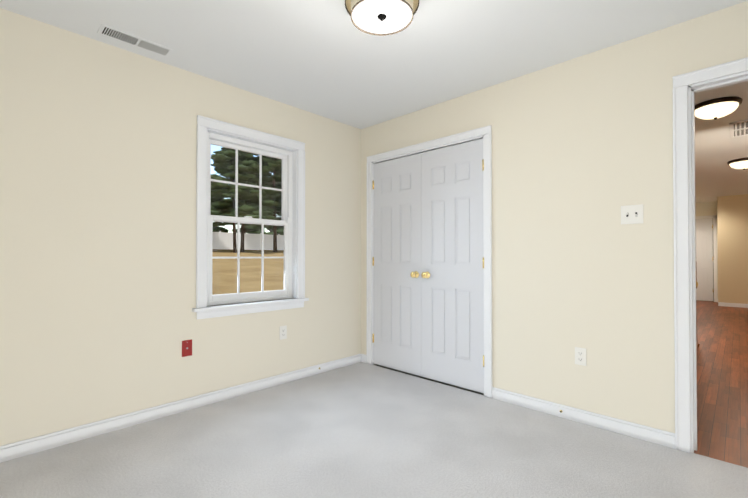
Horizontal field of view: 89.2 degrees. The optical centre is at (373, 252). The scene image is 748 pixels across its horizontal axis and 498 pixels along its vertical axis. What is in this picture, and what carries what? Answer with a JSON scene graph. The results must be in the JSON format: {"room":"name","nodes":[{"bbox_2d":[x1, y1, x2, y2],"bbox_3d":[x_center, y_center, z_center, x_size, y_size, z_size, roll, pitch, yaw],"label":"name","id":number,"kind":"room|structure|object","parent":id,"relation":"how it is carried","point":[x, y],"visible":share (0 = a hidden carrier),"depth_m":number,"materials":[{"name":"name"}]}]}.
{"room":"empty bedroom","nodes":[
{"label":"empty bedroom","id":0,"kind":"room"},
{"bbox_2d":[0,8,360,445],"bbox_3d":[-1.159,-0.090,3.030,0.150,2.440,4.400,-1,-1,44],"label":"wall","id":1,"kind":"structure","parent":0,"point":[99,321],"depth_m":2.45,"materials":[{"name":"beige paint"}]},
{"bbox_2d":[0,354,365,462],"bbox_3d":[-1.305,1.084,2.730,0.040,0.085,3.420,-1,-1,44],"label":"baseboard","id":2,"kind":"structure","parent":1,"relation":"attached to","point":[15,450],"depth_m":2.55,"materials":[{"name":"white paint"}]},
{"bbox_2d":[182,339,191,356],"bbox_3d":[-1.338,0.684,2.719,0.014,0.115,0.070,-1,-1,44],"label":"outlet plate","id":3,"kind":"object","parent":1,"relation":"attached to","point":[186,347],"visible":1,"depth_m":2.72,"materials":[{"name":"red plastic"}]},
{"bbox_2d":[192,115,308,319],"bbox_3d":[-1.006,-0.257,3.152,0.193,1.493,1.007,-1,-1,44],"label":"window unit","id":4,"kind":"structure","parent":1,"relation":"in","point":[286,157],"depth_m":3.13,"materials":[{"name":"white plastic"}]},
{"bbox_2d":[280,325,286,339],"bbox_3d":[-0.788,0.692,3.294,0.009,0.115,0.070,-1,-1,44],"label":"outlet","id":5,"kind":"object","parent":1,"relation":"attached to","point":[283,332],"visible":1,"depth_m":3.29,"materials":[{"name":"white plastic"}]},
{"bbox_2d":[0,362,747,497],"bbox_3d":[0.057,1.154,1.397,3.850,0.080,3.450,-1,-1,44],"label":"floor","id":6,"kind":"structure","parent":0,"point":[361,430],"depth_m":2.10,"materials":[{"name":"grey carpet"}]},
{"bbox_2d":[0,0,747,202],"bbox_3d":[3.791,-1.352,4.907,4.700,0.120,13.950,-1,-1,44],"label":"ceiling","id":7,"kind":"structure","parent":0,"point":[327,59],"depth_m":2.40,"materials":[{"name":"white paint"}]},
{"bbox_2d":[97,24,173,56],"bbox_3d":[-1.475,-1.314,2.361,0.126,0.007,0.386,-1,-1,44],"label":"ceiling vent","id":8,"kind":"object","parent":7,"relation":"in","point":[125,37],"visible":1,"depth_m":2.34,"materials":[{"name":"white metal"}]},
{"bbox_2d":[345,0,418,35],"bbox_3d":[0.038,-1.221,1.830,0.358,0.203,0.358,-1,-1,44],"label":"ceiling lamp","id":9,"kind":"object","parent":7,"relation":"attached to","point":[381,17],"visible":1,"depth_m":1.83,"materials":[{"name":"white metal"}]},
{"bbox_2d":[695,96,742,119],"bbox_3d":[3.004,-1.238,3.338,0.344,0.139,0.344,-1,-1,44],"label":"hall ceiling light","id":10,"kind":"object","parent":7,"relation":"attached to","point":[715,108],"visible":0.92,"depth_m":3.25,"materials":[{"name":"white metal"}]},
{"bbox_2d":[727,157,747,169],"bbox_3d":[5.138,-1.219,5.268,0.344,0.139,0.344,-1,-1,44],"label":"hall ceiling light","id":11,"kind":"object","parent":7,"relation":"attached to","point":[741,163],"visible":1,"depth_m":5.22,"materials":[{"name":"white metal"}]},
{"bbox_2d":[729,120,747,137],"bbox_3d":[3.877,-1.295,3.943,0.260,0.012,0.640,-1,-1,44],"label":"ceiling vent","id":12,"kind":"object","parent":7,"relation":"in","point":[738,128],"visible":0.96,"depth_m":3.97,"materials":[{"name":"white metal"}]},
{"bbox_2d":[374,364,483,394],"bbox_3d":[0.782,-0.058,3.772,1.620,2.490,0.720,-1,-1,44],"label":"floor","id":13,"kind":"structure","parent":0,"point":[431,379],"depth_m":3.49,"materials":[{"name":"grey carpet"}]},
{"bbox_2d":[361,1,747,432],"bbox_3d":[1.547,-0.096,2.454,4.550,2.440,0.120,-1,-1,44],"label":"wall","id":14,"kind":"structure","parent":0,"point":[582,150],"depth_m":2.50,"materials":[{"name":"beige paint"}]},
{"bbox_2d":[372,153,421,375],"bbox_3d":[0.199,0.107,3.650,0.620,2.030,0.099,-1,-1,44],"label":"closet door","id":15,"kind":"structure","parent":14,"relation":"in","point":[397,265],"depth_m":3.64,"materials":[{"name":"white paint"}]},
{"bbox_2d":[366,125,491,397],"bbox_3d":[0.465,0.071,3.477,1.371,2.127,0.143,-1,-1,44],"label":"trim","id":16,"kind":"structure","parent":14,"relation":"attached to","point":[484,133],"depth_m":3.04,"materials":[{"name":"white paint"}]},
{"bbox_2d":[421,139,483,392],"bbox_3d":[0.648,0.102,3.218,0.620,2.030,0.099,-1,-1,44],"label":"closet door","id":17,"kind":"structure","parent":14,"relation":"in","point":[452,274],"depth_m":3.21,"materials":[{"name":"white paint"}]},
{"bbox_2d":[575,347,585,365],"bbox_3d":[1.373,0.689,2.523,0.070,0.115,0.009,-1,-1,44],"label":"outlet","id":18,"kind":"object","parent":14,"relation":"attached to","point":[580,356],"visible":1,"depth_m":2.52,"materials":[{"name":"white plastic"}]},
{"bbox_2d":[492,387,674,448],"bbox_3d":[1.319,1.083,2.568,1.135,0.085,0.013,-1,-1,44],"label":"baseboard","id":19,"kind":"structure","parent":14,"relation":"attached to","point":[654,435],"depth_m":2.47,"materials":[{"name":"white paint"}]},
{"bbox_2d":[621,204,642,223],"bbox_3d":[1.581,-0.235,2.328,0.116,0.115,0.016,-1,-1,44],"label":"switch plate","id":20,"kind":"object","parent":14,"relation":"attached to","point":[631,214],"visible":1,"depth_m":2.33,"materials":[{"name":"white plastic"}]},
{"bbox_2d":[672,57,747,452],"bbox_3d":[2.122,0.051,1.896,0.968,2.136,0.161,-1,-1,44],"label":"door frame","id":21,"kind":"structure","parent":14,"relation":"attached to","point":[686,86],"depth_m":2.15,"materials":[{"name":"white paint"}]},
{"bbox_2d":[695,201,717,300],"bbox_3d":[8.075,-0.023,9.897,1.560,2.440,0.700,-1,-1,44],"label":"wall","id":22,"kind":"structure","parent":0,"point":[705,208],"depth_m":9.32,"materials":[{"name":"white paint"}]},
{"bbox_2d":[695,218,713,300],"bbox_3d":[8.088,0.166,9.410,0.491,2.030,0.099,-1,-1,44],"label":"hall door","id":23,"kind":"structure","parent":22,"relation":"in","point":[704,251],"depth_m":9.36,"materials":[{"name":"white paint"}]},
{"bbox_2d":[717,215,717,259],"bbox_3d":[8.074,-0.033,8.829,0.080,2.440,0.820,-1,-1,44],"label":"wall","id":24,"kind":"structure","parent":0,"point":[717,215],"depth_m":9.18,"materials":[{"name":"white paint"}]},
{"bbox_2d":[695,215,747,307],"bbox_3d":[5.411,0.105,5.842,3.380,2.105,8.835,-1,-1,44],"label":"baseboard","id":25,"kind":"structure","parent":24,"relation":"attached to","point":[714,217],"depth_m":9.19,"materials":[{"name":"white paint"}]},
{"bbox_2d":[694,300,747,467],"bbox_3d":[5.311,1.197,5.813,3.500,0.080,10.200,-1,-1,44],"label":"floor","id":26,"kind":"structure","parent":0,"point":[722,388],"depth_m":3.31,"materials":[{"name":"brown wood"}]},
{"bbox_2d":[696,262,697,352],"bbox_3d":[3.218,0.584,3.871,0.110,1.108,2.814,0,-1,41],"label":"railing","id":27,"kind":"object","parent":26,"relation":"on","point":[696,315],"depth_m":4.83,"materials":[{"name":"brown wood"}]},
{"bbox_2d":[717,194,747,303],"bbox_3d":[8.397,-0.043,7.866,1.880,2.440,0.120,-1,-1,44],"label":"wall","id":28,"kind":"structure","parent":0,"point":[732,212],"depth_m":8.30,"materials":[{"name":"beige paint"}]},
{"label":"outside","id":29,"kind":"structure","parent":0,"visible":0},
{"bbox_2d":[212,249,283,294],"bbox_3d":[-25.413,-0.378,28.307,69.850,4.113,120.000,-1,-1,44],"label":"lawn","id":30,"kind":"structure","parent":29,"point":[272,274],"depth_m":16.49,"materials":[{"name":"brown plant"}]},
{"bbox_2d":[211,185,229,232],"bbox_3d":[-20.491,-4.981,47.790,9.500,8.828,10.206,-1,-1,44],"label":"pine tree","id":31,"kind":"object","parent":30,"relation":"on","point":[218,229],"depth_m":48.18,"materials":[{"name":"green plant"}]},
{"bbox_2d":[211,149,267,252],"bbox_3d":[-12.709,-5.443,34.091,8.302,11.252,8.141,-1,-1,44],"label":"pine tree","id":32,"kind":"object","parent":30,"relation":"on","point":[224,162],"depth_m":33.27,"materials":[{"name":"green plant"}]},
{"bbox_2d":[224,159,264,233],"bbox_3d":[-18.367,-7.329,54.290,10.091,13.416,11.244,-1,-1,44],"label":"pine tree","id":33,"kind":"object","parent":30,"relation":"on","point":[257,225],"depth_m":52.57,"materials":[{"name":"green plant"}]},
{"bbox_2d":[211,147,280,251],"bbox_3d":[-13.099,-6.415,36.217,7.209,13.102,7.402,-1,-1,44],"label":"pine tree","id":34,"kind":"object","parent":30,"relation":"on","point":[253,164],"depth_m":35.47,"materials":[{"name":"green plant"}]},
{"bbox_2d":[212,231,283,249],"bbox_3d":[-26.841,-1.438,29.639,0.120,2.020,90.075,-1,-1,44],"label":"vinyl fence","id":35,"kind":"object","parent":30,"relation":"on","point":[224,240],"depth_m":42.80,"materials":[{"name":"white plastic"}]},
{"bbox_2d":[244,164,283,234],"bbox_3d":[-14.745,-9.287,54.508,10.242,17.460,10.072,-1,-1,44],"label":"pine tree","id":36,"kind":"object","parent":30,"relation":"on","point":[280,229],"depth_m":51.22,"materials":[{"name":"green plant"}]},
{"bbox_2d":[248,155,281,251],"bbox_3d":[-10.415,-7.578,39.448,7.988,15.389,7.499,-1,-1,44],"label":"pine tree","id":37,"kind":"object","parent":30,"relation":"on","point":[275,203],"depth_m":38.49,"materials":[{"name":"green plant"}]},
{"bbox_2d":[264,180,281,228],"bbox_3d":[-8.563,-7.618,44.166,7.529,15.389,8.043,-1,-1,44],"label":"pine tree","id":38,"kind":"object","parent":30,"relation":"on","point":[269,227],"depth_m":42.60,"materials":[{"name":"green plant"}]}
]}

